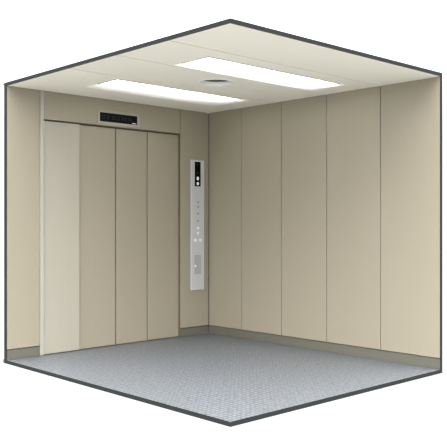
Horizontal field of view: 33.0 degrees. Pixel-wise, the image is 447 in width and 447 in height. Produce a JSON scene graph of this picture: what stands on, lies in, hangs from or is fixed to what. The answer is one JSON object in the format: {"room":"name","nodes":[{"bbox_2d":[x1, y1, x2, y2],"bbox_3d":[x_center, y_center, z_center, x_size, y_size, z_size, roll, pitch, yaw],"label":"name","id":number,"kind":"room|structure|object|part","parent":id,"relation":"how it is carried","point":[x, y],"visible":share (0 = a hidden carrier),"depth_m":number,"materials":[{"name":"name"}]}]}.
{"room":"elevator interior","nodes":[
{"label":"elevator interior","id":0,"kind":"room"},
{"bbox_2d":[7,86,207,349],"bbox_3d":[-0.957,-0.009,6.832,2.205,2.200,0.074,0,0,-43],"label":"wall","id":1,"kind":"structure","parent":0,"point":[23,104],"depth_m":6.24,"materials":[{"name":"beige metal"}]},
{"bbox_2d":[4,82,6,363],"bbox_3d":[-1.751,-0.009,6.064,0.003,2.255,0.044,0,0,-43],"label":"trim","id":2,"kind":"structure","parent":1,"relation":"attached to","point":[5,84],"depth_m":6.06,"materials":[{"name":"grey metal"}]},
{"bbox_3d":[-1.640,-0.051,6.163,0.293,2.115,0.035,0,0,-43],"label":"wall panel","id":3,"kind":"part","parent":1,"relation":"part of","materials":[{"name":"beige metal"}]},
{"bbox_2d":[7,325,207,359],"bbox_3d":[-0.958,1.052,6.816,2.182,0.078,0.038,0,0,-43],"label":"baseboard","id":4,"kind":"structure","parent":1,"relation":"attached to","point":[18,353],"depth_m":6.23,"materials":[{"name":"metal"}]},
{"bbox_2d":[40,91,179,355],"bbox_3d":[-0.981,-0.009,6.787,1.514,2.198,0.049,0,0,-43],"label":"door","id":5,"kind":"structure","parent":1,"relation":"in","point":[110,197],"depth_m":6.74,"materials":[{"name":"metal"}]},
{"bbox_3d":[-1.376,0.112,6.408,0.349,1.947,0.014,0,0,-43],"label":"panel","id":6,"kind":"part","parent":5,"relation":"part of","materials":[{"name":"metal"}]},
{"bbox_3d":[-1.127,0.113,6.669,0.402,1.945,0.016,0,0,-43],"label":"panel","id":7,"kind":"part","parent":5,"relation":"part of","materials":[{"name":"metal"}]},
{"bbox_3d":[-0.847,0.113,6.932,0.347,1.945,0.016,0,0,-43],"label":"panel","id":8,"kind":"part","parent":5,"relation":"part of","materials":[{"name":"metal"}]},
{"bbox_3d":[-0.577,0.113,7.186,0.376,1.945,0.016,0,0,-43],"label":"panel","id":9,"kind":"part","parent":5,"relation":"part of","materials":[{"name":"metal"}]},
{"bbox_3d":[-0.972,-0.991,6.798,1.473,0.235,0.044,0,0,-43],"label":"transom panel","id":10,"kind":"part","parent":1,"relation":"part of","materials":[{"name":"beige metal"}]},
{"bbox_2d":[7,360,230,426],"bbox_3d":[-0.849,1.105,5.106,0.003,0.028,2.590,0,0,-43],"label":"trim","id":11,"kind":"structure","parent":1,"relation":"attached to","point":[155,403],"depth_m":4.84,"materials":[{"name":"grey metal"}]},
{"bbox_2d":[7,18,230,85],"bbox_3d":[-0.849,-1.123,5.106,0.003,0.028,2.590,0,0,-43],"label":"trim","id":12,"kind":"structure","parent":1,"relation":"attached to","point":[226,21],"depth_m":4.84,"materials":[{"name":"grey metal"}]},
{"bbox_2d":[98,110,139,127],"bbox_3d":[-0.939,-0.948,6.793,0.458,0.121,0.009,0,0,-43],"label":"indicator","id":13,"kind":"object","parent":1,"relation":"attached to","point":[104,117],"visible":1,"depth_m":6.79,"materials":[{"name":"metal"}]},
{"bbox_3d":[-0.298,-0.051,7.433,0.364,2.115,0.045,0,0,-43],"label":"wall panel","id":14,"kind":"part","parent":1,"relation":"part of","materials":[{"name":"beige metal"}]},
{"bbox_2d":[191,160,203,289],"bbox_3d":[-0.255,0.009,7.430,0.172,1.279,0.018,0,0,-43],"label":"control panel","id":15,"kind":"object","parent":1,"relation":"attached to","point":[197,166],"visible":1,"depth_m":7.42,"materials":[{"name":"silver metal"}]},
{"bbox_2d":[3,23,438,112],"bbox_3d":[-0.071,-1.123,5.891,2.205,0.028,2.661,0,0,-43],"label":"ceiling","id":16,"kind":"structure","parent":0,"point":[155,64],"depth_m":5.48,"materials":[{"name":"paint"}]},
{"bbox_3d":[-0.619,-1.115,6.461,2.189,0.012,0.914,0,0,-43],"label":"panel","id":17,"kind":"part","parent":16,"relation":"part of","materials":[{"name":"paint"}]},
{"bbox_2d":[87,79,248,105],"bbox_3d":[-0.441,-1.141,6.425,1.448,0.074,0.458,0,0,-43],"label":"ceiling light","id":18,"kind":"object","parent":16,"relation":"attached to","point":[118,85],"visible":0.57,"depth_m":6.36,"materials":[{"name":"white plastic"}]},
{"bbox_3d":[-0.103,-1.115,5.913,2.189,0.012,0.560,0,0,-43],"label":"panel","id":19,"kind":"part","parent":16,"relation":"part of","materials":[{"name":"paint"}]},
{"bbox_2d":[197,79,234,85],"bbox_3d":[-0.059,-1.138,5.908,0.292,0.069,0.292,0,0,-43],"label":"ceiling vent","id":20,"kind":"object","parent":16,"relation":"in","point":[208,82],"visible":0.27,"depth_m":6.01,"materials":[{"name":"white metal"}]},
{"bbox_2d":[204,80,227,81],"bbox_3d":[-0.059,-1.155,5.908,0.252,0.036,0.252,0,0,-43],"label":"hood","id":21,"kind":"object","parent":20,"relation":"attached to","point":[204,80],"depth_m":6.02,"materials":[{"name":"grey metal"}]},
{"bbox_3d":[0.281,-1.115,5.505,2.189,0.012,0.528,0,0,-43],"label":"panel","id":22,"kind":"part","parent":16,"relation":"part of","materials":[{"name":"paint"}]},
{"bbox_2d":[175,57,343,90],"bbox_3d":[0.311,-1.141,5.633,1.478,0.074,0.375,0,0,-43],"label":"ceiling light","id":23,"kind":"object","parent":16,"relation":"attached to","point":[209,64],"visible":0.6,"depth_m":5.56,"materials":[{"name":"white plastic"}]},
{"bbox_3d":[0.654,-1.115,5.109,2.189,0.012,0.529,0,0,-43],"label":"panel","id":24,"kind":"part","parent":16,"relation":"part of","materials":[{"name":"paint"}]},
{"bbox_2d":[3,333,439,421],"bbox_3d":[-0.071,1.105,5.891,2.204,0.028,2.660,0,0,-43],"label":"floor","id":25,"kind":"structure","parent":0,"point":[227,378],"depth_m":5.55,"materials":[{"name":"ceramic mosaic tile"},{"name":"grout"}]},
{"bbox_2d":[208,76,439,358],"bbox_3d":[0.732,-0.009,6.627,0.027,2.200,2.631,0,0,-43],"label":"wall","id":26,"kind":"structure","parent":0,"point":[324,210],"depth_m":6.40,"materials":[{"name":"beige metal"}]},
{"bbox_3d":[0.017,-0.051,7.375,0.012,2.115,0.461,0,0,-43],"label":"wall panel","id":27,"kind":"part","parent":26,"relation":"part of","materials":[{"name":"beige metal"}]},
{"bbox_3d":[0.352,-0.051,7.019,0.012,2.115,0.506,0,0,-43],"label":"wall panel","id":28,"kind":"part","parent":26,"relation":"part of","materials":[{"name":"beige metal"}]},
{"bbox_3d":[0.706,-0.051,6.643,0.012,2.115,0.515,0,0,-43],"label":"wall panel","id":29,"kind":"part","parent":26,"relation":"part of","materials":[{"name":"beige metal"}]},
{"bbox_2d":[209,325,439,368],"bbox_3d":[0.742,1.052,6.608,0.006,0.078,2.592,0,0,-43],"label":"baseboard","id":30,"kind":"structure","parent":26,"relation":"attached to","point":[408,359],"depth_m":6.41,"materials":[{"name":"metal"}]},
{"bbox_2d":[231,369,441,426],"bbox_3d":[0.842,1.105,4.921,2.205,0.028,0.003,0,0,-43],"label":"trim","id":31,"kind":"structure","parent":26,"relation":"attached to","point":[325,400],"depth_m":4.74,"materials":[{"name":"grey metal"}]},
{"bbox_2d":[231,18,441,75],"bbox_3d":[0.842,-1.123,4.921,2.205,0.028,0.003,0,0,-43],"label":"trim","id":32,"kind":"structure","parent":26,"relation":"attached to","point":[233,21],"depth_m":4.75,"materials":[{"name":"grey metal"}]},
{"bbox_3d":[1.073,-0.051,6.253,0.012,2.115,0.543,0,0,-43],"label":"wall panel","id":33,"kind":"part","parent":26,"relation":"part of","materials":[{"name":"beige metal"}]},
{"bbox_3d":[1.445,-0.051,5.858,0.012,2.115,0.530,0,0,-43],"label":"wall panel","id":34,"kind":"part","parent":26,"relation":"part of","materials":[{"name":"beige metal"}]},
{"bbox_2d":[440,76,441,369],"bbox_3d":[1.635,-0.009,5.667,0.027,2.200,0.003,0,0,-43],"label":"trim","id":35,"kind":"structure","parent":26,"relation":"attached to","point":[440,76],"depth_m":5.66,"materials":[{"name":"grey metal"}]}
]}

